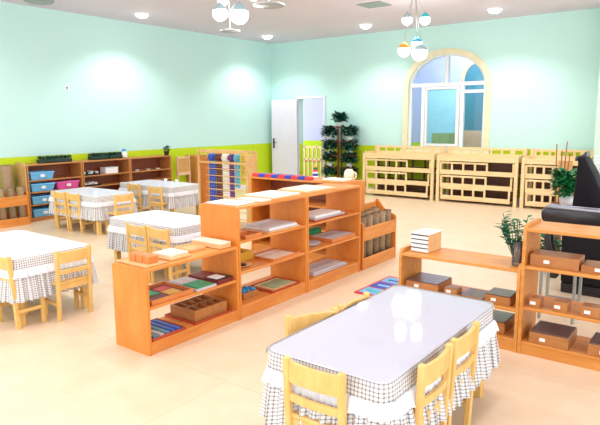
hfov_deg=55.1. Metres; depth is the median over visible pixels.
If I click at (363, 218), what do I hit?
rolled mat
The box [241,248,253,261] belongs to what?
box
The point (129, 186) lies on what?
child chair
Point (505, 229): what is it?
plant
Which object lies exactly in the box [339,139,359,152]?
potted plant
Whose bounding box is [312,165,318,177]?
stacking toy
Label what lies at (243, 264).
plate
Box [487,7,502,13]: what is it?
recessed light
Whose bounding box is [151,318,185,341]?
tray
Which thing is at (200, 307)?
box
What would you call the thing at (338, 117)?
potted plant
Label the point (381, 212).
rolled mat
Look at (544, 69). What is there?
wall
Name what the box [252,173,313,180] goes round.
rod
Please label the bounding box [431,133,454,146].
cabinet
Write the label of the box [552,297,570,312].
wooden box
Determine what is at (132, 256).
wooden block
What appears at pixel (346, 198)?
shelf
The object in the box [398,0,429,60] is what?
pendant lamp
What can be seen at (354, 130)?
potted plant
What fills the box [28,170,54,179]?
storage bin
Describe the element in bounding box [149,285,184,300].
puzzle
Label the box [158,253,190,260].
wooden board
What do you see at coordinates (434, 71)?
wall
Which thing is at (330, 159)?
potted plant
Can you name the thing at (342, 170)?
potted plant
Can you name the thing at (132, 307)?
shelf
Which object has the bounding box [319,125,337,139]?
potted plant
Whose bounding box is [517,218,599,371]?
shelf
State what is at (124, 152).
jug
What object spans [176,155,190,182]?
display board
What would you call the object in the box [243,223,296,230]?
sheet
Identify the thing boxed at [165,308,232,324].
tray
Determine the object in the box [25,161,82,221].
wall shelf
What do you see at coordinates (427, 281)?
wooden box
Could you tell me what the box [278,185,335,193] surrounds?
flat box
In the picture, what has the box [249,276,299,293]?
tray
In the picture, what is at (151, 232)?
child chair
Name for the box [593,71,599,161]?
wall
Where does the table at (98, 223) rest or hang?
on the floor
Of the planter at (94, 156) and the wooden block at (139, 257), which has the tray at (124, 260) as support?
the wooden block at (139, 257)
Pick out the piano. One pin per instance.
(585, 208)
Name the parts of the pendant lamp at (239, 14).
globe, globe, rod, globe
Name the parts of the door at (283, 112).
panel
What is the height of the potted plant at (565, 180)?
0.444 m
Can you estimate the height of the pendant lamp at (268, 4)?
0.945 m
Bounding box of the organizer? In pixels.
[411,228,441,252]
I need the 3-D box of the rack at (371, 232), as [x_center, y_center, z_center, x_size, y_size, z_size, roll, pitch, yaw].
[0.790,0.226,6.505,0.270,0.680,0.750,6,11,37]
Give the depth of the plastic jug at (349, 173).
6.45 m
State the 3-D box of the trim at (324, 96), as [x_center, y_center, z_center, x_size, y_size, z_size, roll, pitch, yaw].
[0.310,-1.698,13.837,0.840,2.160,0.190,6,11,37]
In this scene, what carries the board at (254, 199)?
on the shelf at (217, 221)
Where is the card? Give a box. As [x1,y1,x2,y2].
[207,274,224,278]
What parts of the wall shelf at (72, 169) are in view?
panel, panel, panel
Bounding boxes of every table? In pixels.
[18,285,87,326]
[54,214,101,234]
[114,250,181,278]
[170,205,199,215]
[473,379,483,397]
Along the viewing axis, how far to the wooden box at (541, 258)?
3.80 m
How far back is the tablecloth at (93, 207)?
8.30 m
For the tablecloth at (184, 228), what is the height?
0.336 m
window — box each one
[408,54,484,150]
[427,87,460,145]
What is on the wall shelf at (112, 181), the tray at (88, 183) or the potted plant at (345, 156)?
the tray at (88, 183)
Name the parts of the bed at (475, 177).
post, post, guard rail, guard rail, guard rail, rail, mattress, mattress, mattress, guard rail, post, post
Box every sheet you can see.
[205,199,253,205]
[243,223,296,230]
[243,224,297,231]
[244,219,295,228]
[254,249,293,258]
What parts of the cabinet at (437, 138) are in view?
door, door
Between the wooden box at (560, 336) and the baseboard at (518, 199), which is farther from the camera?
the baseboard at (518, 199)
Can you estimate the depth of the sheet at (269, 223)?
5.14 m
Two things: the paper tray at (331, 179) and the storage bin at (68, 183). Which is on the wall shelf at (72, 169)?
the storage bin at (68, 183)
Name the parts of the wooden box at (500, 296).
lid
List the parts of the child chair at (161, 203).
post, rail, seat, post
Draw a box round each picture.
[254,278,295,290]
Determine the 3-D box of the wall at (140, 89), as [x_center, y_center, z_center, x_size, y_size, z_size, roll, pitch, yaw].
[-4.847,-1.558,9.101,0.150,3.455,13.880,6,11,37]
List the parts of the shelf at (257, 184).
panel, panel, panel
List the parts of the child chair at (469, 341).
post, rail, rail, post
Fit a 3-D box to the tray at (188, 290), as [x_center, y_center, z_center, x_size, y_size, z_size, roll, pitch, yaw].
[-1.037,0.589,4.210,0.330,0.035,0.380,6,11,37]
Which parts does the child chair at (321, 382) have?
post, seat rail, seat, rail, rail, post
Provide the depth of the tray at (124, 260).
4.02 m
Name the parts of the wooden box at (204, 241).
lid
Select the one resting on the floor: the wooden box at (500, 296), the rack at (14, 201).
the rack at (14, 201)
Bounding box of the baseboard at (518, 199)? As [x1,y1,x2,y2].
[368,187,527,202]
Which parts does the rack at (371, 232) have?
panel, rail, rail, rail, panel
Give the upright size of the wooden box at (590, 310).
0.067 m
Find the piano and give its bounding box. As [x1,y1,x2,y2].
[541,151,599,297]
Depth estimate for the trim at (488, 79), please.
11.37 m
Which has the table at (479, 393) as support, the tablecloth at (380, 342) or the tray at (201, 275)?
the tablecloth at (380, 342)
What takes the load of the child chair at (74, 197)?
on the floor
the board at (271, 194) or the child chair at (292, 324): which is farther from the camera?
the board at (271, 194)
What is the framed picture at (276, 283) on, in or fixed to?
in the tray at (297, 282)
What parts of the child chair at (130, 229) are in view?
post, rail, rail, seat, post, leg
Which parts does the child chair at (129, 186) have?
rail, post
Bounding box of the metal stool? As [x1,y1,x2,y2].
[537,271,582,324]
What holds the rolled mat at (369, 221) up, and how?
on the rack at (371, 232)
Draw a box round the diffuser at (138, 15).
[135,14,147,17]
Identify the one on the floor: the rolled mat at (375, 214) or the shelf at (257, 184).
the shelf at (257, 184)
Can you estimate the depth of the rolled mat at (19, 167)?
9.24 m
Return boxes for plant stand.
[322,127,356,177]
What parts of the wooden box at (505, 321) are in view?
lid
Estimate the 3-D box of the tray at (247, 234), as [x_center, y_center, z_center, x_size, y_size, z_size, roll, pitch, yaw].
[-0.444,0.185,4.794,0.165,0.030,0.200,6,11,37]
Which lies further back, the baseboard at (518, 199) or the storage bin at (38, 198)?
the baseboard at (518, 199)
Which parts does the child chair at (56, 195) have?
post, rail, post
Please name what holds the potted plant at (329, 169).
on the plant stand
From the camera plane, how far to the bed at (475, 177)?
11.02 m
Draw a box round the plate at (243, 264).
[241,262,251,266]
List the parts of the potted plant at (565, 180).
pot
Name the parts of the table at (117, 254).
leg, leg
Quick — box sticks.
[551,141,570,251]
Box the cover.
[265,285,495,353]
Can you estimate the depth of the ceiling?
10.11 m
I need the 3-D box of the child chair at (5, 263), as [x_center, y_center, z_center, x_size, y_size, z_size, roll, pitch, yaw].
[-2.262,0.599,4.611,0.316,0.585,0.273,6,11,37]
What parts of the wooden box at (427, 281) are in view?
lid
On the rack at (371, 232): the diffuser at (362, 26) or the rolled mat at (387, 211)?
the rolled mat at (387, 211)
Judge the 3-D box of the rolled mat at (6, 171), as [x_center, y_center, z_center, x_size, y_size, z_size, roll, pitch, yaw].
[-4.659,-0.295,9.192,0.206,0.930,0.203,6,11,37]
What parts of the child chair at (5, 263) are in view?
post, rail, post, leg, leg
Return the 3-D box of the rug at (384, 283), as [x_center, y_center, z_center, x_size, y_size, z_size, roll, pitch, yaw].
[0.845,0.714,5.546,0.340,0.020,0.680,6,11,37]
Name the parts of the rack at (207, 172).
post, panel, post, bead chain, bead chain, bead chain, bead chain, bead chain, bead chain, bead chain, rail, cross rail, bead chain, bead chain, bead chain, hook rail, hook rail, hook rail, hook rail, bead chain, bead chain, bead chain, rail, bead chain, bead chain, bead chain, bead chain, bead chain, bead chain, bead chain, post, panel, post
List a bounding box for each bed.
[363,145,445,200]
[435,147,527,207]
[519,148,593,207]
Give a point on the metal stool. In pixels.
(541, 272)
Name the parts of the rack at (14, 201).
rail, rail, rail, panel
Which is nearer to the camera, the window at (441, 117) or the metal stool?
the metal stool
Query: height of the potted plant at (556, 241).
0.407 m
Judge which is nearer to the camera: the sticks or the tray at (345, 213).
the tray at (345, 213)
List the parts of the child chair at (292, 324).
post, rail, post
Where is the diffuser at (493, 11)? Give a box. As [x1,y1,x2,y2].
[488,9,501,13]
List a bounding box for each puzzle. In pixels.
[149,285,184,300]
[169,277,213,288]
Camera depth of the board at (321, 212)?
5.71 m
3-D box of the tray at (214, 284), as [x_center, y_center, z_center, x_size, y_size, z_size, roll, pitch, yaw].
[-0.844,0.555,4.463,0.350,0.020,0.200,6,11,37]
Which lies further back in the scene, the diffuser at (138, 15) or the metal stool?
the diffuser at (138, 15)
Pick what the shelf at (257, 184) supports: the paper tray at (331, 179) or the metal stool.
the paper tray at (331, 179)
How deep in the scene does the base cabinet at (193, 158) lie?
12.12 m
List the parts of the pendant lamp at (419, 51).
globe, globe, globe, globe, globe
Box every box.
[100,166,117,173]
[170,294,226,321]
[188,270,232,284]
[192,237,230,248]
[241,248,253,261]
[241,286,257,299]
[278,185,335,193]
[309,227,321,235]
[405,272,451,291]
[444,285,461,294]
[485,287,515,306]
[493,309,514,333]
[529,295,543,307]
[529,320,576,349]
[530,249,584,271]
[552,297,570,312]
[580,302,599,318]
[581,260,599,274]
[587,332,599,357]
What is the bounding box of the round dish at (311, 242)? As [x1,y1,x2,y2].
[309,240,320,245]
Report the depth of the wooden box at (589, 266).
3.69 m
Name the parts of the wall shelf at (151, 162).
panel, panel, panel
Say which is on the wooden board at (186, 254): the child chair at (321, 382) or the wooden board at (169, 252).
the wooden board at (169, 252)
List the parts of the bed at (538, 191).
post, post, guard rail, guard rail, guard rail, rail, guard rail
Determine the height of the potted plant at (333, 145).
0.386 m
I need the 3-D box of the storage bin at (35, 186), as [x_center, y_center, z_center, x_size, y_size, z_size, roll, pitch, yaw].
[-4.305,-0.425,9.496,0.294,0.127,0.416,6,11,37]
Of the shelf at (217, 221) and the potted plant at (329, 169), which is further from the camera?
the potted plant at (329, 169)
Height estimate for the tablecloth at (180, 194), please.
0.336 m
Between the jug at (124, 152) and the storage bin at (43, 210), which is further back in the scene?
the jug at (124, 152)
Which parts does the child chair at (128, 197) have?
leg, post, seat, rail, rail, post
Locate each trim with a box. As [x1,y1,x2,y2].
[296,95,325,177]
[400,48,491,153]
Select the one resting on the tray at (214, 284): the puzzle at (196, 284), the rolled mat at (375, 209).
the puzzle at (196, 284)
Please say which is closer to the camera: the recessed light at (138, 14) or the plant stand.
the recessed light at (138, 14)
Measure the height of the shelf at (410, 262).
0.620 m
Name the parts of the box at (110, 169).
lid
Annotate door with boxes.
[271,99,297,174]
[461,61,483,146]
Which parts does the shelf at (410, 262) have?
panel, panel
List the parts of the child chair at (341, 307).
post, rail, post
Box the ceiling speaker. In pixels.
[23,0,54,4]
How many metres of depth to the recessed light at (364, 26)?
11.32 m
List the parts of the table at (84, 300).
leg, leg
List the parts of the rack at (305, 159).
rail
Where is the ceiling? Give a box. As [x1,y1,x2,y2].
[0,0,599,43]
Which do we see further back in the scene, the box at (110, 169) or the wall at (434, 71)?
the wall at (434, 71)
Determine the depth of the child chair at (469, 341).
2.82 m
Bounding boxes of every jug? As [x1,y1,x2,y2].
[121,149,127,157]
[344,169,356,179]
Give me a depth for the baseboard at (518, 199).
11.89 m
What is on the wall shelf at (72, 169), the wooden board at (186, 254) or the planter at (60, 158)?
the planter at (60, 158)
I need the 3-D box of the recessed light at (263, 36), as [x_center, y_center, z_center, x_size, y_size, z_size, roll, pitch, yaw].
[-0.728,-3.890,12.788,0.270,0.075,0.270,6,11,37]
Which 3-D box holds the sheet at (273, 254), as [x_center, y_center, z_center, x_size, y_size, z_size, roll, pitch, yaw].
[-0.229,0.378,5.208,0.230,0.008,0.300,6,11,37]
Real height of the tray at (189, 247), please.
0.020 m
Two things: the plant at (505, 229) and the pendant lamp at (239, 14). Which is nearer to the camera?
the plant at (505, 229)
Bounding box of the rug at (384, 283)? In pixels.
[354,276,398,295]
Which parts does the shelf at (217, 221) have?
panel, panel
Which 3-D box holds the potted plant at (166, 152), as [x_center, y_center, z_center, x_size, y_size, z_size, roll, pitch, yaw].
[-2.651,-1.237,11.435,0.206,0.200,0.205,-3,9,-14]
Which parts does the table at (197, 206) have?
leg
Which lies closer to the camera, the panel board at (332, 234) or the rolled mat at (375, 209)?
the panel board at (332, 234)
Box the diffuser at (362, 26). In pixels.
[360,25,370,28]
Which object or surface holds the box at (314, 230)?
on the shelf at (346, 198)
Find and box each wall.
[0,1,271,210]
[271,8,599,198]
[303,56,469,175]
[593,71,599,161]
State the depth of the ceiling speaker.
8.90 m
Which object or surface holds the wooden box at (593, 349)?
on the shelf at (576, 355)
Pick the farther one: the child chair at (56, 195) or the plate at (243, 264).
the child chair at (56, 195)
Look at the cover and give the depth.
3.31 m
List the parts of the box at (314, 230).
lid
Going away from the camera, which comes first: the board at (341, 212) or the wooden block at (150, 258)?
the wooden block at (150, 258)
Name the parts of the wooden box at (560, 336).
lid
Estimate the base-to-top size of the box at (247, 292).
0.076 m
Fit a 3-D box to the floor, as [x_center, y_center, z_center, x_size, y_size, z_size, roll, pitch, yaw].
[0.853,0.611,6.565,12.760,0.100,16.200,6,11,37]
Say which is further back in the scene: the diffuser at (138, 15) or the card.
the diffuser at (138, 15)
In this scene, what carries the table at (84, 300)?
on the floor
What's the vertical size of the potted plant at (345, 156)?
0.377 m
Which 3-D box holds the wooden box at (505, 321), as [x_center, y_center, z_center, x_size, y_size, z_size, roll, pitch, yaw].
[1.403,0.793,4.259,0.300,0.085,0.253,6,11,37]
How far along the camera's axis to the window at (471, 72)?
13.55 m
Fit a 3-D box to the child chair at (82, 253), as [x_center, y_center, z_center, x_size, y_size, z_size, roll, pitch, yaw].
[-1.942,0.567,4.799,0.273,0.585,0.316,6,11,37]
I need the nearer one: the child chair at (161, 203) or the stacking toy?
the stacking toy
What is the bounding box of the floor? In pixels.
[0,176,599,424]
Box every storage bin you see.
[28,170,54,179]
[29,181,54,191]
[30,193,49,204]
[31,206,53,216]
[48,179,79,188]
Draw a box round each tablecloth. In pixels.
[0,230,98,303]
[48,187,137,220]
[106,210,200,252]
[118,179,198,208]
[259,286,499,424]
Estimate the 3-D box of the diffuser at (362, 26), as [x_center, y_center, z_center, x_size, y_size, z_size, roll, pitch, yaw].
[1.302,-3.679,11.393,0.224,0.073,0.224,6,11,37]
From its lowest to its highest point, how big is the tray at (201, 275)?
0.036 m
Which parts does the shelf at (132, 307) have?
panel, panel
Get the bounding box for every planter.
[36,155,71,162]
[88,152,108,159]
[107,151,122,158]
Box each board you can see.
[152,248,187,257]
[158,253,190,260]
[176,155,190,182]
[237,197,271,201]
[244,190,300,199]
[309,208,340,217]
[309,211,344,220]
[313,230,351,238]
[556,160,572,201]
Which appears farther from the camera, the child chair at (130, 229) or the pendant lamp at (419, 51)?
the pendant lamp at (419, 51)
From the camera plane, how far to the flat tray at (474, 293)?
4.28 m
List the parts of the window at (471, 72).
arch trim, panel, panel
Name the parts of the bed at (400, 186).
post, post, guard rail, guard rail, guard rail, rail, mattress, mattress, guard rail, post, post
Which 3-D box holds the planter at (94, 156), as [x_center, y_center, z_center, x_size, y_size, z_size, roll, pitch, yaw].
[-3.632,-1.022,10.359,0.159,0.131,0.397,6,11,37]
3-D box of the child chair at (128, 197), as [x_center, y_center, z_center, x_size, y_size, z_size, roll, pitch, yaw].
[-2.600,0.011,8.287,0.273,0.585,0.316,6,11,37]
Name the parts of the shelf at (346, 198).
panel, panel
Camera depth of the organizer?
4.43 m
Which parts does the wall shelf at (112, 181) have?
panel, panel, panel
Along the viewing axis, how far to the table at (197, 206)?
9.67 m
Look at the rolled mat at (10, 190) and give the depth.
8.89 m
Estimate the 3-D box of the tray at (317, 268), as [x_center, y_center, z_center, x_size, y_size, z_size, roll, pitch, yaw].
[0.213,0.552,5.851,0.260,0.030,0.600,6,11,37]
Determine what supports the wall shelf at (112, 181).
on the floor
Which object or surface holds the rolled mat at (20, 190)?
on the rack at (14, 201)
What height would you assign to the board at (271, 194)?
0.026 m
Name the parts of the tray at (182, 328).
tile strip, tile strip, tile strip, tile strip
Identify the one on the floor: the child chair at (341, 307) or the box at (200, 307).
the child chair at (341, 307)
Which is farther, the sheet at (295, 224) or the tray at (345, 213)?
the tray at (345, 213)
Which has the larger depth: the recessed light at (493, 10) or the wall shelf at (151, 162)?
the wall shelf at (151, 162)
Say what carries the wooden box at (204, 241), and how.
on the shelf at (132, 307)
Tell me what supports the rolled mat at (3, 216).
on the rack at (14, 201)
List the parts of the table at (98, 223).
leg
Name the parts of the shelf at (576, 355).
panel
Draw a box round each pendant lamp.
[212,0,248,32]
[253,0,283,8]
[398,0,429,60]
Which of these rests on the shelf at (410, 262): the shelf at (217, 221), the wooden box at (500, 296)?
the wooden box at (500, 296)
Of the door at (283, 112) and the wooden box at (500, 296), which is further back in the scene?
the door at (283, 112)
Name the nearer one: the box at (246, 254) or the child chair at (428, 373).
the child chair at (428, 373)
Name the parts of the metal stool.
leg, leg, leg, leg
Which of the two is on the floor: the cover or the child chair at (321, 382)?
the child chair at (321, 382)
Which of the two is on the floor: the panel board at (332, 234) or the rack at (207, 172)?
the rack at (207, 172)
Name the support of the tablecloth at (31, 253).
on the table at (84, 300)
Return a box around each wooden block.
[129,251,143,260]
[136,252,150,262]
[143,254,157,263]
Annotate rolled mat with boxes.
[0,165,16,211]
[0,188,6,219]
[7,187,16,218]
[14,162,27,208]
[17,186,25,217]
[361,216,366,257]
[364,214,372,256]
[365,209,372,213]
[371,207,379,211]
[371,212,378,253]
[377,210,384,251]
[383,209,390,249]
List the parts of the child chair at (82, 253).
leg, post, seat, rail, rail, seat rail, leg, post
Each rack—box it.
[0,191,30,228]
[197,149,256,226]
[303,145,322,177]
[360,198,395,269]
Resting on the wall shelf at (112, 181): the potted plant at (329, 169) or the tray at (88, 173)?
the tray at (88, 173)
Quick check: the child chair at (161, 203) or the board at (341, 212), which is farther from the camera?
the child chair at (161, 203)
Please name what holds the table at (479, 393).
on the floor
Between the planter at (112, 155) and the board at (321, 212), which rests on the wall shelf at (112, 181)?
the planter at (112, 155)
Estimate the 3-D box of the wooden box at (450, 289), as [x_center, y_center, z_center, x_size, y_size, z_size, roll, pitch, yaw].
[1.147,0.585,4.312,0.100,0.052,0.103,6,11,37]
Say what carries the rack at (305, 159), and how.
on the floor
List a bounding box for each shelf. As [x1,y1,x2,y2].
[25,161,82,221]
[73,158,130,189]
[112,245,239,356]
[127,155,171,205]
[200,194,306,319]
[250,176,364,260]
[301,183,360,292]
[398,244,521,352]
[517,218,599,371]
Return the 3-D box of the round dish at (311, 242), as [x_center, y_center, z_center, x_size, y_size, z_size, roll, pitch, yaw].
[0.099,0.304,5.643,0.220,0.027,0.220,6,11,37]
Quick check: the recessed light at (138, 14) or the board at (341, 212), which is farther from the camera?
the recessed light at (138, 14)
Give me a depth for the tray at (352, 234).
5.84 m
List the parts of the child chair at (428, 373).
post, seat rail, seat, rail, rail, post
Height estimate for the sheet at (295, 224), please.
0.012 m
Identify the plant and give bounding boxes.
[162,145,169,154]
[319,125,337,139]
[320,138,339,152]
[320,164,336,177]
[321,150,339,166]
[330,110,348,126]
[338,166,360,177]
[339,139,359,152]
[339,151,359,167]
[340,124,359,140]
[494,211,532,265]
[540,233,561,251]
[548,167,576,205]
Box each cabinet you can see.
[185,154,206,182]
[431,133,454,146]
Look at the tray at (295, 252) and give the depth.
5.17 m
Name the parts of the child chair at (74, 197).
post, rail, post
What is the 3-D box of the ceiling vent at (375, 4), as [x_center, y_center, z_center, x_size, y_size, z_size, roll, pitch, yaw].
[1.206,-3.384,9.381,0.440,0.020,0.400,6,11,37]
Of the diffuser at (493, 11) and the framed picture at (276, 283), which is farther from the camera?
the diffuser at (493, 11)
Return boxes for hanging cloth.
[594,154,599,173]
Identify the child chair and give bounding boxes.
[0,256,46,329]
[45,245,92,321]
[52,191,78,230]
[65,192,95,233]
[105,193,133,233]
[125,222,167,282]
[127,183,152,211]
[146,226,189,282]
[148,186,173,211]
[282,355,346,424]
[285,306,338,336]
[337,292,369,311]
[414,342,453,424]
[447,321,479,424]
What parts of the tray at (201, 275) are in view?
lid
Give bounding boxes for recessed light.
[134,12,149,17]
[261,35,272,38]
[359,24,372,28]
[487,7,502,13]
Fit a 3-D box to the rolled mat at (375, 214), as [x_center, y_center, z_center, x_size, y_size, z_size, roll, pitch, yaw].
[0.840,0.259,6.472,0.103,0.524,0.101,6,11,37]
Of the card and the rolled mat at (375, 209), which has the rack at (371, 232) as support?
the rolled mat at (375, 209)
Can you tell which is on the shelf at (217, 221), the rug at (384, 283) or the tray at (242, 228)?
the tray at (242, 228)
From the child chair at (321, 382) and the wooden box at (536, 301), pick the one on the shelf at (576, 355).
the wooden box at (536, 301)
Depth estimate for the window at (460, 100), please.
11.62 m
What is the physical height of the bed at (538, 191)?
1.050 m
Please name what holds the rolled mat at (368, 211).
on the rack at (371, 232)
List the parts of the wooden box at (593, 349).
lid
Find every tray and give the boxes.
[84,170,99,175]
[85,181,101,186]
[116,257,167,267]
[149,281,192,305]
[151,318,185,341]
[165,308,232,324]
[168,276,216,291]
[174,243,205,251]
[240,224,299,233]
[240,230,261,238]
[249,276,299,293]
[254,247,299,261]
[309,213,347,221]
[309,229,355,242]
[309,259,347,275]
[321,177,352,182]
[457,288,487,299]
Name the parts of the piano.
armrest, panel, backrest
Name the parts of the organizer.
drawer, drawer, drawer, drawer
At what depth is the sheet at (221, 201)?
4.76 m
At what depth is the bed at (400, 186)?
11.97 m
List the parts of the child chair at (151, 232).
post, rail, rail, post, leg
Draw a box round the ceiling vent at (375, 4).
[356,1,390,8]
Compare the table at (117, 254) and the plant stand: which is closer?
the table at (117, 254)

